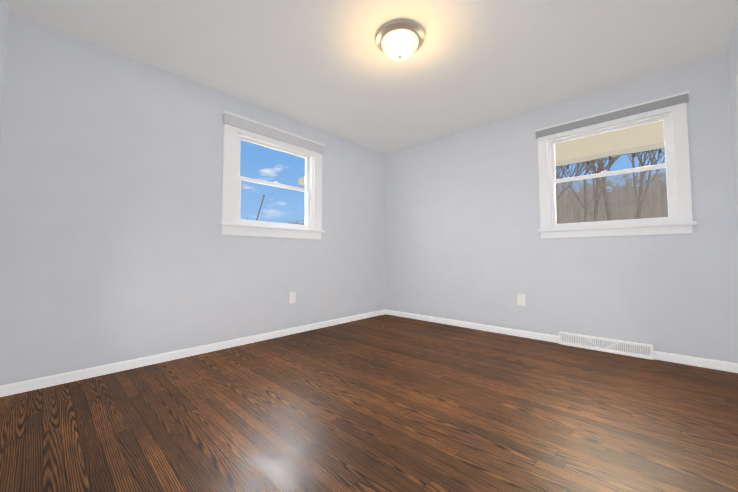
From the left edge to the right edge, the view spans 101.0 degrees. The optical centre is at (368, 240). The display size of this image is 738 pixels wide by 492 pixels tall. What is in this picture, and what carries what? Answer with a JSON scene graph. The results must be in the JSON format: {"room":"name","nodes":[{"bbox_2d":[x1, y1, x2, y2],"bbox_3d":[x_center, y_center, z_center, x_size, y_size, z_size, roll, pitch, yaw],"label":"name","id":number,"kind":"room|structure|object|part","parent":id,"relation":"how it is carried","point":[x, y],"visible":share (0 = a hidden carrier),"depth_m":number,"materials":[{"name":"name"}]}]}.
{"room":"empty bedroom","nodes":[
{"label":"empty bedroom","id":0,"kind":"room"},
{"bbox_2d":[0,0,8,139],"bbox_3d":[-1.103,-0.323,0.666,3.754,2.440,0.150,-3,-4,43],"label":"wall","id":1,"kind":"structure","parent":0,"point":[4,11],"depth_m":1.83,"materials":[{"name":"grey paint"}]},
{"bbox_2d":[0,11,384,385],"bbox_3d":[-1.040,-0.181,3.377,0.150,2.440,3.913,-3,-4,43],"label":"wall","id":2,"kind":"structure","parent":0,"point":[116,246],"depth_m":2.41,"materials":[{"name":"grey paint"}]},
{"bbox_2d":[0,310,384,396],"bbox_3d":[-1.031,0.998,3.204,0.015,0.066,3.763,-3,-4,43],"label":"baseboard","id":3,"kind":"structure","parent":2,"relation":"attached to","point":[33,384],"depth_m":2.45,"materials":[{"name":"white paint"}]},
{"bbox_2d":[219,111,324,239],"bbox_3d":[-1.027,-0.619,3.365,0.198,1.175,1.220,-3,-4,43],"label":"window","id":4,"kind":"structure","parent":2,"relation":"in","point":[233,123],"depth_m":3.22,"materials":[{"name":"white paint"}]},
{"bbox_3d":[-1.041,-0.827,3.389,0.004,0.399,0.816,-3,-4,43],"label":"sash glass","id":5,"kind":"part","parent":4,"relation":"part of","materials":[{"name":"clear glass"}]},
{"bbox_3d":[-1.021,-0.398,3.348,0.004,0.419,0.816,-3,-4,43],"label":"sash glass","id":6,"kind":"part","parent":4,"relation":"part of","materials":[{"name":"clear glass"}]},
{"bbox_3d":[-1.020,-0.391,3.346,0.026,0.483,0.910,-3,-4,43],"label":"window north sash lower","id":7,"kind":"part","parent":4,"relation":"part of","materials":[{"name":"white wood"}]},
{"bbox_3d":[-1.040,-0.823,3.388,0.026,0.441,0.910,-3,-4,43],"label":"window north sash upper","id":8,"kind":"part","parent":4,"relation":"part of","materials":[{"name":"white wood"}]},
{"bbox_2d":[222,111,324,154],"bbox_3d":[-0.976,-1.154,3.345,0.056,0.109,1.212,-3,-4,43],"label":"shade","id":9,"kind":"object","parent":4,"relation":"attached to","point":[230,120],"depth_m":3.24,"materials":[{"name":"grey fabric"}]},
{"bbox_2d":[290,292,294,302],"bbox_3d":[-0.857,0.642,3.415,0.009,0.115,0.070,-3,-4,43],"label":"electrical outlet","id":10,"kind":"object","parent":2,"relation":"attached to","point":[292,297],"visible":1,"depth_m":3.41,"materials":[{"name":"white plastic"}]},
{"bbox_2d":[0,314,737,491],"bbox_3d":[0.558,1.014,1.724,4.654,0.120,4.063,-3,-4,43],"label":"floor","id":11,"kind":"structure","parent":0,"point":[386,403],"depth_m":1.59,"materials":[{"name":"brown wood"}]},
{"bbox_2d":[7,0,737,153],"bbox_3d":[0.558,-1.557,1.858,4.654,0.150,4.063,-3,-4,43],"label":"ceiling","id":12,"kind":"structure","parent":0,"point":[328,66],"depth_m":2.32,"materials":[{"name":"white paint"}]},
{"bbox_2d":[376,19,424,60],"bbox_3d":[0.222,-1.381,2.187,0.350,0.167,0.350,-3,-4,43],"label":"flush-mount light","id":13,"kind":"object","parent":12,"relation":"hanging from","point":[400,40],"visible":0.98,"depth_m":2.10,"materials":[{"name":"white glass"}]},
{"bbox_3d":[0.222,-1.373,2.187,0.268,0.100,0.268,-3,-4,43],"label":"glass","id":14,"kind":"part","parent":13,"relation":"part of","materials":[{"name":"beige glass"}]},
{"bbox_2d":[385,53,737,363],"bbox_3d":[1.615,-0.176,3.477,3.604,2.440,0.150,-3,-4,43],"label":"wall","id":15,"kind":"structure","parent":0,"point":[464,242],"depth_m":3.10,"materials":[{"name":"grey paint"}]},
{"bbox_2d":[385,309,558,342],"bbox_3d":[1.071,1.030,3.809,2.269,0.066,0.015,-3,-4,43],"label":"baseboard","id":16,"kind":"structure","parent":15,"relation":"attached to","point":[531,335],"depth_m":3.58,"materials":[{"name":"white paint"}]},
{"bbox_2d":[518,294,524,304],"bbox_3d":[1.649,0.640,3.295,0.070,0.115,0.009,-3,-4,43],"label":"electrical outlet","id":17,"kind":"object","parent":15,"relation":"attached to","point":[521,299],"visible":1,"depth_m":3.29,"materials":[{"name":"white plastic"}]},
{"bbox_2d":[559,332,653,359],"bbox_3d":[2.140,0.954,2.793,0.685,0.112,0.050,-3,-4,43],"label":"floor vent","id":18,"kind":"object","parent":15,"relation":"attached to","point":[639,350],"visible":1,"depth_m":2.76,"materials":[{"name":"white metal"}]},
{"bbox_2d":[535,91,696,238],"bbox_3d":[2.233,-0.611,2.878,1.134,1.147,0.198,-3,-4,43],"label":"east window","id":19,"kind":"structure","parent":15,"relation":"in","point":[675,105],"depth_m":2.72,"materials":[{"name":"white paint"}]},
{"bbox_3d":[2.246,-0.835,2.904,0.900,0.443,0.026,-3,-4,43],"label":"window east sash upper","id":20,"kind":"part","parent":19,"relation":"part of","materials":[{"name":"white wood"}]},
{"bbox_3d":[2.247,-0.839,2.905,0.842,0.401,0.004,-3,-4,43],"label":"sash glass","id":21,"kind":"part","parent":19,"relation":"part of","materials":[{"name":"clear glass"}]},
{"bbox_2d":[555,168,667,223],"bbox_3d":[2.272,-0.390,2.908,0.892,0.512,0.001,-3,-4,43],"label":"screen","id":22,"kind":"object","parent":19,"relation":"in","point":[605,214],"depth_m":2.86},
{"bbox_2d":[535,91,688,138],"bbox_3d":[2.186,-1.149,2.856,1.126,0.074,0.056,-3,-4,43],"label":"shade","id":23,"kind":"object","parent":19,"relation":"attached to","point":[677,100],"depth_m":2.77,"materials":[{"name":"grey fabric"}]},
{"bbox_3d":[2.228,-0.396,2.861,0.842,0.444,0.004,-3,-4,43],"label":"sash glass","id":24,"kind":"part","parent":19,"relation":"part of","materials":[{"name":"clear glass"}]},
{"bbox_3d":[2.227,-0.389,2.860,0.900,0.508,0.026,-3,-4,43],"label":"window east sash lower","id":25,"kind":"part","parent":19,"relation":"part of","materials":[{"name":"white wood"}]},
{"bbox_2d":[653,351,737,372],"bbox_3d":[2.586,0.956,2.402,0.500,0.066,0.015,-3,-4,43],"label":"baseboard","id":26,"kind":"structure","parent":15,"relation":"attached to","point":[702,362],"depth_m":2.40,"materials":[{"name":"white paint"}]},
{"bbox_2d":[727,23,737,226],"bbox_3d":[1.497,-0.315,0.817,0.150,2.440,3.913,-3,-4,43],"label":"wall","id":27,"kind":"structure","parent":0,"point":[732,58],"depth_m":2.23,"materials":[{"name":"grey paint"}]},
{"label":"outside","id":28,"kind":"structure","parent":0,"visible":0},
{"bbox_2d":[284,151,667,224],"bbox_3d":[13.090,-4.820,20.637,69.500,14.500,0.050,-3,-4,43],"label":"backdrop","id":29,"kind":"structure","parent":28,"point":[600,209],"depth_m":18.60,"materials":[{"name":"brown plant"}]},
{"bbox_2d":[298,120,663,185],"bbox_3d":[2.476,-1.393,4.244,9.000,0.130,2.050,-3,-4,43],"label":"porch canopy","id":30,"kind":"object","parent":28,"point":[611,139],"depth_m":4.14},
{"bbox_2d":[555,142,664,165],"bbox_3d":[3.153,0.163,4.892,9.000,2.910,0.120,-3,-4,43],"label":"beam","id":31,"kind":"structure","parent":30,"relation":"attached to","point":[618,152],"depth_m":4.49,"materials":[{"name":"beige wood"}]},
{"bbox_2d":[555,148,664,168],"bbox_3d":[2.717,-1.182,5.368,6.230,0.083,0.040,-3,-4,43],"label":"bulbs","id":32,"kind":"object","parent":31,"relation":"in","point":[633,155],"depth_m":4.52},
{"bbox_3d":[-0.304,2.172,13.565,140.000,0.200,140.000,-3,-4,43],"label":"ground","id":33,"kind":"structure","parent":28,"visible":0},
{"bbox_2d":[256,195,264,220],"bbox_3d":[-4.655,0.054,11.930,0.070,3.874,1.150,-3,-4,43],"label":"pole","id":34,"kind":"object","parent":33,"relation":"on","point":[260,207],"depth_m":12.28,"materials":[{"name":"grey metal"}]},
{"bbox_2d":[555,164,569,190],"bbox_3d":[5.889,-2.231,7.871,5.373,8.000,4.673,-3,-4,43],"label":"tree","id":35,"kind":"object","parent":33,"relation":"on","point":[556,168],"depth_m":8.27,"materials":[{"name":"brown plant"}]},
{"bbox_2d":[555,159,598,200],"bbox_3d":[6.694,-2.566,11.042,4.188,9.000,4.448,-3,-4,43],"label":"tree","id":36,"kind":"object","parent":33,"relation":"on","point":[576,174],"depth_m":10.24,"materials":[{"name":"brown plant"}]},
{"bbox_2d":[556,155,620,221],"bbox_3d":[11.167,-3.852,15.181,6.642,12.000,6.418,-3,-4,43],"label":"tree","id":37,"kind":"object","parent":33,"relation":"on","point":[585,197],"depth_m":15.76,"materials":[{"name":"brown plant"}]},
{"bbox_2d":[580,158,610,220],"bbox_3d":[10.057,-3.474,12.840,4.668,11.000,6.515,-3,-4,43],"label":"tree","id":38,"kind":"object","parent":33,"relation":"on","point":[604,192],"depth_m":12.67,"materials":[{"name":"brown plant"}]},
{"bbox_2d":[584,156,617,221],"bbox_3d":[7.562,-3.068,11.006,4.538,10.000,4.863,-3,-4,43],"label":"tree","id":39,"kind":"object","parent":33,"relation":"on","point":[596,189],"depth_m":10.70,"materials":[{"name":"brown plant"}]},
{"bbox_2d":[627,148,664,218],"bbox_3d":[8.600,-2.627,9.871,3.463,9.000,4.442,-3,-4,43],"label":"tree","id":40,"kind":"object","parent":33,"relation":"on","point":[651,159],"depth_m":9.17,"materials":[{"name":"brown plant"}]}
]}

